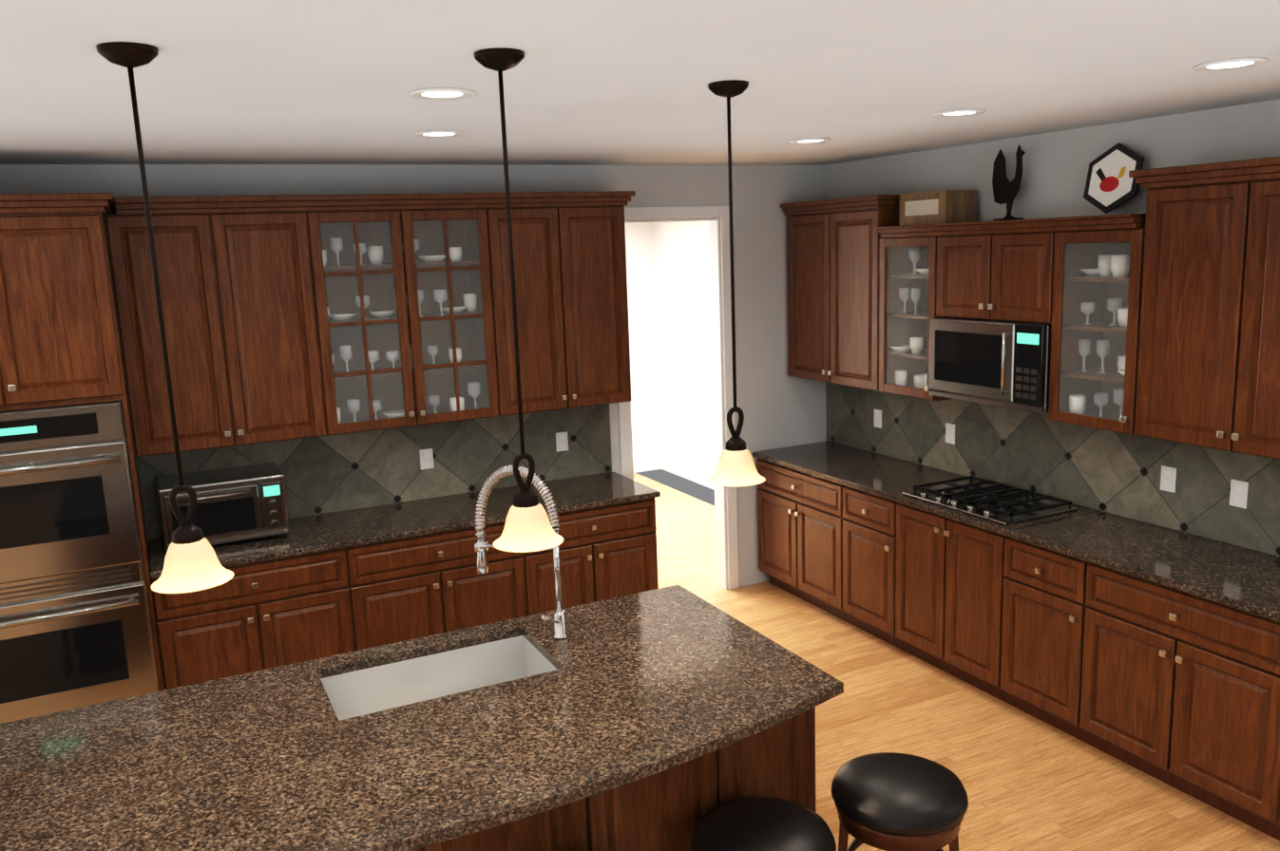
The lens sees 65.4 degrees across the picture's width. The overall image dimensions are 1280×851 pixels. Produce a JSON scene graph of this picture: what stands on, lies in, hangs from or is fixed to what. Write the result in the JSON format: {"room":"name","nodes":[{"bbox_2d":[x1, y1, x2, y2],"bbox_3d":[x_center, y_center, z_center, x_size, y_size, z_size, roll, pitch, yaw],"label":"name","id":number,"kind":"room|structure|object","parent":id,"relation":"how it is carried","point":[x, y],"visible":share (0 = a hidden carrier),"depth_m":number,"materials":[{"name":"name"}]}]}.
{"room":"kitchen","nodes":[
{"label":"kitchen","id":0,"kind":"room"},
{"bbox_2d":[0,164,826,590],"bbox_3d":[-1.011,-0.078,5.746,5.280,2.760,0.120,-7,11,-26],"label":"wall","id":1,"kind":"structure","parent":0,"point":[777,404],"depth_m":6.16,"materials":[{"name":"paint"}]},
{"bbox_2d":[0,358,11,411],"bbox_3d":[-2.985,-0.486,4.248,0.445,0.823,0.656,-7,11,-26],"label":"upper cabinet","id":2,"kind":"object","parent":1,"relation":"attached to","point":[3,388],"depth_m":4.12,"materials":[{"name":"brown wood"}]},
{"bbox_2d":[0,202,129,410],"bbox_3d":[-2.586,-0.535,4.440,0.445,0.823,0.656,-7,11,-26],"label":"upper cabinet","id":3,"kind":"object","parent":1,"relation":"attached to","point":[62,341],"depth_m":4.16,"materials":[{"name":"brown wood"}]},
{"bbox_2d":[106,206,239,460],"bbox_3d":[-2.255,-0.455,4.795,0.435,1.133,0.345,-7,11,-26],"label":"upper cabinet","id":4,"kind":"object","parent":1,"relation":"attached to","point":[188,266],"depth_m":4.65,"materials":[{"name":"brown wood"}]},
{"bbox_2d":[212,202,342,449],"bbox_3d":[-1.841,-0.506,4.994,0.489,1.133,0.345,-7,11,-26],"label":"upper cabinet","id":5,"kind":"object","parent":1,"relation":"attached to","point":[273,256],"depth_m":4.85,"materials":[{"name":"brown wood"}]},
{"bbox_2d":[456,198,573,422],"bbox_3d":[-0.702,-0.648,5.541,0.455,1.133,0.345,-7,11,-26],"label":"upper cabinet","id":6,"kind":"object","parent":1,"relation":"attached to","point":[482,236],"depth_m":5.40,"materials":[{"name":"brown wood"}]},
{"bbox_2d":[562,198,631,411],"bbox_3d":[-0.319,-0.696,5.725,0.400,1.133,0.345,-7,11,-26],"label":"upper cabinet","id":7,"kind":"object","parent":1,"relation":"attached to","point":[593,229],"depth_m":5.57,"materials":[{"name":"brown wood"}]},
{"bbox_2d":[617,205,738,590],"bbox_3d":[0.216,-0.108,6.345,0.830,2.515,0.137,-7,11,-26],"label":"door frame","id":8,"kind":"structure","parent":1,"relation":"attached to","point":[724,533],"depth_m":6.31,"materials":[{"name":"white wood"}]},
{"bbox_2d":[0,0,1279,165],"bbox_3d":[-2.395,-0.840,2.320,10.700,0.060,13.500,-7,11,-26],"label":"ceiling","id":9,"kind":"structure","parent":0,"point":[337,82],"depth_m":2.83,"materials":[{"name":"paint"}]},
{"bbox_2d":[95,41,234,593],"bbox_3d":[-1.111,-0.230,2.316,0.188,1.234,0.188,-7,11,-26],"label":"pendant light","id":10,"kind":"object","parent":9,"relation":"hanging from","point":[192,563],"visible":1,"depth_m":2.36,"materials":[{"name":"brown metal"}]},
{"bbox_2d":[414,130,463,137],"bbox_3d":[-0.805,-1.166,3.990,0.196,0.009,0.196,-7,11,-26],"label":"recessed light","id":11,"kind":"object","parent":9,"relation":"in","point":[438,134],"visible":1,"depth_m":3.98,"materials":[{"name":"white"}]},
{"bbox_2d":[408,87,475,100],"bbox_3d":[-0.594,-0.994,2.993,0.196,0.009,0.196,-7,11,-26],"label":"recessed light","id":12,"kind":"object","parent":9,"relation":"in","point":[440,94],"visible":1,"depth_m":2.99,"materials":[{"name":"white"}]},
{"bbox_2d":[473,48,563,553],"bbox_3d":[-0.319,-0.299,2.532,0.188,1.234,0.188,-7,11,-26],"label":"pendant light","id":13,"kind":"object","parent":9,"relation":"hanging from","point":[527,527],"visible":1,"depth_m":2.57,"materials":[{"name":"brown metal"}]},
{"bbox_2d":[707,80,765,486],"bbox_3d":[0.291,-0.430,3.132,0.188,1.234,0.188,-7,11,-26],"label":"pendant light","id":14,"kind":"object","parent":9,"relation":"hanging from","point":[736,467],"visible":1,"depth_m":3.17,"materials":[{"name":"brown metal"}]},
{"bbox_2d":[789,137,830,144],"bbox_3d":[0.825,-1.382,4.840,0.196,0.009,0.196,-7,11,-26],"label":"recessed light","id":15,"kind":"object","parent":9,"relation":"in","point":[810,141],"visible":1,"depth_m":4.83,"materials":[{"name":"white"}]},
{"bbox_2d":[934,109,985,117],"bbox_3d":[1.269,-1.239,3.955,0.196,0.009,0.196,-7,11,-26],"label":"recessed light","id":16,"kind":"object","parent":9,"relation":"in","point":[957,113],"visible":1,"depth_m":3.95,"materials":[{"name":"white"}]},
{"bbox_2d":[1193,57,1268,72],"bbox_3d":[1.779,-1.087,3.003,0.196,0.009,0.196,-7,11,-26],"label":"recessed light","id":17,"kind":"object","parent":9,"relation":"in","point":[1228,65],"visible":1,"depth_m":3.00,"materials":[{"name":"white"}]},
{"bbox_2d":[624,222,662,473],"bbox_3d":[-1.466,-0.713,9.360,3.800,2.760,0.100,-7,11,-26],"label":"wall","id":18,"kind":"structure","parent":0,"point":[640,257],"depth_m":10.04,"materials":[{"name":"paint"}]},
{"bbox_2d":[650,221,714,490],"bbox_3d":[0.967,-0.670,8.608,0.100,2.760,3.360,-7,11,-26],"label":"wall","id":19,"kind":"structure","parent":0,"point":[668,287],"depth_m":9.61,"materials":[{"name":"paint"}]},
{"bbox_2d":[633,473,1279,850],"bbox_3d":[-2.290,1.928,2.819,10.700,0.050,13.500,-7,11,-26],"label":"floor","id":20,"kind":"structure","parent":0,"point":[1029,783],"depth_m":4.54,"materials":[{"name":"brown wood"}]},
{"bbox_2d":[156,669,159,691],"bbox_3d":[-2.711,1.442,4.696,0.890,0.270,0.656,-7,11,-26],"label":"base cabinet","id":21,"kind":"object","parent":20,"relation":"on","point":[157,670],"depth_m":4.56,"materials":[{"name":"brown wood"}]},
{"bbox_2d":[0,401,158,724],"bbox_3d":[-2.718,0.610,4.493,0.848,1.430,0.701,-7,11,-26],"label":"double oven","id":22,"kind":"object","parent":21,"relation":"in","point":[75,628],"visible":0.9,"depth_m":4.29,"materials":[{"name":"metal"}]},
{"bbox_2d":[144,540,361,691],"bbox_3d":[-1.946,1.036,5.043,0.870,0.888,0.606,-7,11,-26],"label":"base cabinet","id":23,"kind":"object","parent":20,"relation":"on","point":[275,613],"depth_m":4.75,"materials":[{"name":"brown wood"}]},
{"bbox_2d":[148,472,660,578],"bbox_3d":[-1.184,0.488,5.328,2.598,0.032,0.620,-7,11,-26],"label":"countertop","id":24,"kind":"structure","parent":23,"relation":"on","point":[360,525],"depth_m":5.24,"materials":[{"name":"brown stone"}]},
{"bbox_2d":[155,462,289,552],"bbox_3d":[-2.066,0.409,4.944,0.570,0.325,0.403,-7,11,-26],"label":"toaster oven","id":25,"kind":"object","parent":24,"relation":"on","point":[239,504],"visible":0.81,"depth_m":4.83,"materials":[{"name":"silver metal"}]},
{"bbox_2d":[349,521,532,649],"bbox_3d":[-1.149,0.937,5.426,0.910,0.888,0.606,-7,11,-26],"label":"base cabinet","id":26,"kind":"object","parent":20,"relation":"on","point":[415,587],"depth_m":5.11,"materials":[{"name":"brown wood"}]},
{"bbox_2d":[528,498,658,614],"bbox_3d":[-0.383,0.841,5.794,0.800,0.888,0.606,-7,11,-26],"label":"base cabinet","id":27,"kind":"object","parent":20,"relation":"on","point":[606,552],"depth_m":5.52,"materials":[{"name":"brown wood"}]},
{"bbox_2d":[425,733,815,850],"bbox_3d":[-0.678,1.327,3.167,2.399,0.888,1.078,-7,11,-26],"label":"kitchen island","id":28,"kind":"object","parent":20,"relation":"on","point":[662,814],"depth_m":2.97,"materials":[{"name":"brown wood"}]},
{"bbox_2d":[0,585,843,850],"bbox_3d":[-0.643,0.888,3.002,2.400,0.032,1.240,-7,11,-26],"label":"island countertop","id":29,"kind":"structure","parent":28,"relation":"on","point":[644,687],"depth_m":2.86,"materials":[{"name":"brown stone"}]},
{"bbox_2d":[326,634,554,718],"bbox_3d":[-0.665,0.924,3.347,0.754,0.184,0.444,-7,11,-26],"label":"sink","id":30,"kind":"object","parent":29,"relation":"in","point":[404,679],"depth_m":3.54,"materials":[{"name":"white ceramic"}]},
{"bbox_2d":[473,464,569,639],"bbox_3d":[-0.422,0.448,3.524,0.277,0.630,0.265,-7,11,-26],"label":"faucet","id":31,"kind":"object","parent":29,"relation":"on","point":[481,545],"visible":0.83,"depth_m":3.52,"materials":[{"name":"silver metal"}]},
{"bbox_2d":[691,797,836,850],"bbox_3d":[0.364,1.456,2.914,0.413,0.645,0.413,-7,11,-26],"label":"stool","id":32,"kind":"object","parent":20,"relation":"on","point":[759,824],"visible":1,"depth_m":2.85,"materials":[{"name":"black leather"}]},
{"bbox_2d":[755,457,840,618],"bbox_3d":[1.252,0.675,6.374,0.606,0.888,0.910,-7,11,-26],"label":"base cabinet","id":33,"kind":"object","parent":20,"relation":"on","point":[798,514],"depth_m":6.21,"materials":[{"name":"brown wood"}]},
{"bbox_2d":[840,487,893,645],"bbox_3d":[1.555,0.773,5.768,0.606,0.888,0.460,-7,11,-26],"label":"base cabinet","id":34,"kind":"object","parent":20,"relation":"on","point":[866,521],"depth_m":5.65,"materials":[{"name":"brown wood"}]},
{"bbox_2d":[830,752,968,850],"bbox_3d":[0.814,1.397,3.147,0.413,0.645,0.413,-7,11,-26],"label":"stool","id":35,"kind":"object","parent":20,"relation":"on","point":[892,802],"visible":1,"depth_m":3.00,"materials":[{"name":"black leather"}]},
{"bbox_2d":[893,502,1003,699],"bbox_3d":[1.826,0.860,5.228,0.606,0.888,0.760,-7,11,-26],"label":"base cabinet","id":36,"kind":"object","parent":20,"relation":"on","point":[948,576],"depth_m":5.07,"materials":[{"name":"brown wood"}]},
{"bbox_2d":[999,536,1087,740],"bbox_3d":[2.096,0.947,4.689,0.606,0.888,0.460,-7,11,-26],"label":"base cabinet","id":37,"kind":"object","parent":20,"relation":"on","point":[1041,596],"depth_m":4.55,"materials":[{"name":"brown wood"}]},
{"bbox_2d":[1079,563,1279,840],"bbox_3d":[2.391,1.042,4.100,0.606,0.888,0.870,-7,11,-26],"label":"base cabinet","id":38,"kind":"object","parent":20,"relation":"on","point":[1127,611],"depth_m":3.92,"materials":[{"name":"brown wood"}]},
{"bbox_2d":[752,441,1279,624],"bbox_3d":[1.793,0.406,5.161,0.620,0.032,3.500,-7,11,-26],"label":"countertop","id":39,"kind":"structure","parent":38,"relation":"on","point":[1233,576],"depth_m":4.47,"materials":[{"name":"brown stone"}]},
{"bbox_2d":[902,476,1077,525],"bbox_3d":[1.782,0.373,5.128,0.490,0.042,0.720,-7,11,-26],"label":"cooktop","id":40,"kind":"object","parent":39,"relation":"in","point":[997,503],"visible":1,"depth_m":5.05,"materials":[{"name":"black metal"}]},
{"bbox_2d":[825,98,1279,221],"bbox_3d":[3.321,0.285,2.822,0.120,2.760,9.000,-7,11,-26],"label":"wall","id":41,"kind":"structure","parent":0,"point":[1055,171],"depth_m":4.89,"materials":[{"name":"paint"}]},
{"bbox_2d":[783,202,935,396],"bbox_3d":[1.325,-0.798,6.142,0.345,1.063,0.966,-7,11,-26],"label":"upper cabinet","id":42,"kind":"object","parent":41,"relation":"attached to","point":[859,280],"depth_m":5.85,"materials":[{"name":"brown wood"}]},
{"bbox_2d":[898,190,976,226],"bbox_3d":[1.626,-1.189,5.453,0.222,0.170,0.360,-7,11,-26],"label":"crate","id":43,"kind":"object","parent":42,"relation":"on","point":[949,206],"visible":0.92,"depth_m":5.33,"materials":[{"name":"brown wood"}]},
{"bbox_2d":[931,221,1109,327],"bbox_3d":[1.881,-0.762,4.994,0.345,0.447,0.758,-7,11,-26],"label":"upper cabinet","id":44,"kind":"object","parent":41,"relation":"attached to","point":[1058,275],"depth_m":4.73,"materials":[{"name":"brown wood"}]},
{"bbox_2d":[928,317,1051,413],"bbox_3d":[1.857,-0.332,5.052,0.434,0.411,0.752,-7,11,-26],"label":"microwave","id":45,"kind":"object","parent":44,"relation":"attached to","point":[1003,364],"visible":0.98,"depth_m":4.91,"materials":[{"name":"metal"}]},
{"bbox_2d":[992,144,1025,220],"bbox_3d":[1.869,-1.230,5.065,0.070,0.370,0.210,-7,11,-26],"label":"rooster","id":46,"kind":"object","parent":44,"relation":"on","point":[1005,190],"visible":0.92,"depth_m":5.08,"materials":[{"name":"metal"}]},
{"bbox_2d":[1083,142,1144,213],"bbox_3d":[2.147,-1.123,4.527,0.076,0.315,0.277,-7,11,-26],"label":"decorative plate","id":47,"kind":"object","parent":44,"relation":"on","point":[1111,184],"visible":0.98,"depth_m":4.52,"materials":[{"name":"white ceramic"}]},
{"bbox_2d":[1117,168,1279,464],"bbox_3d":[2.440,-0.439,3.917,0.345,1.063,0.926,-7,11,-26],"label":"upper cabinet","id":48,"kind":"object","parent":41,"relation":"attached to","point":[1199,370],"depth_m":3.95,"materials":[{"name":"brown wood"}]}
]}

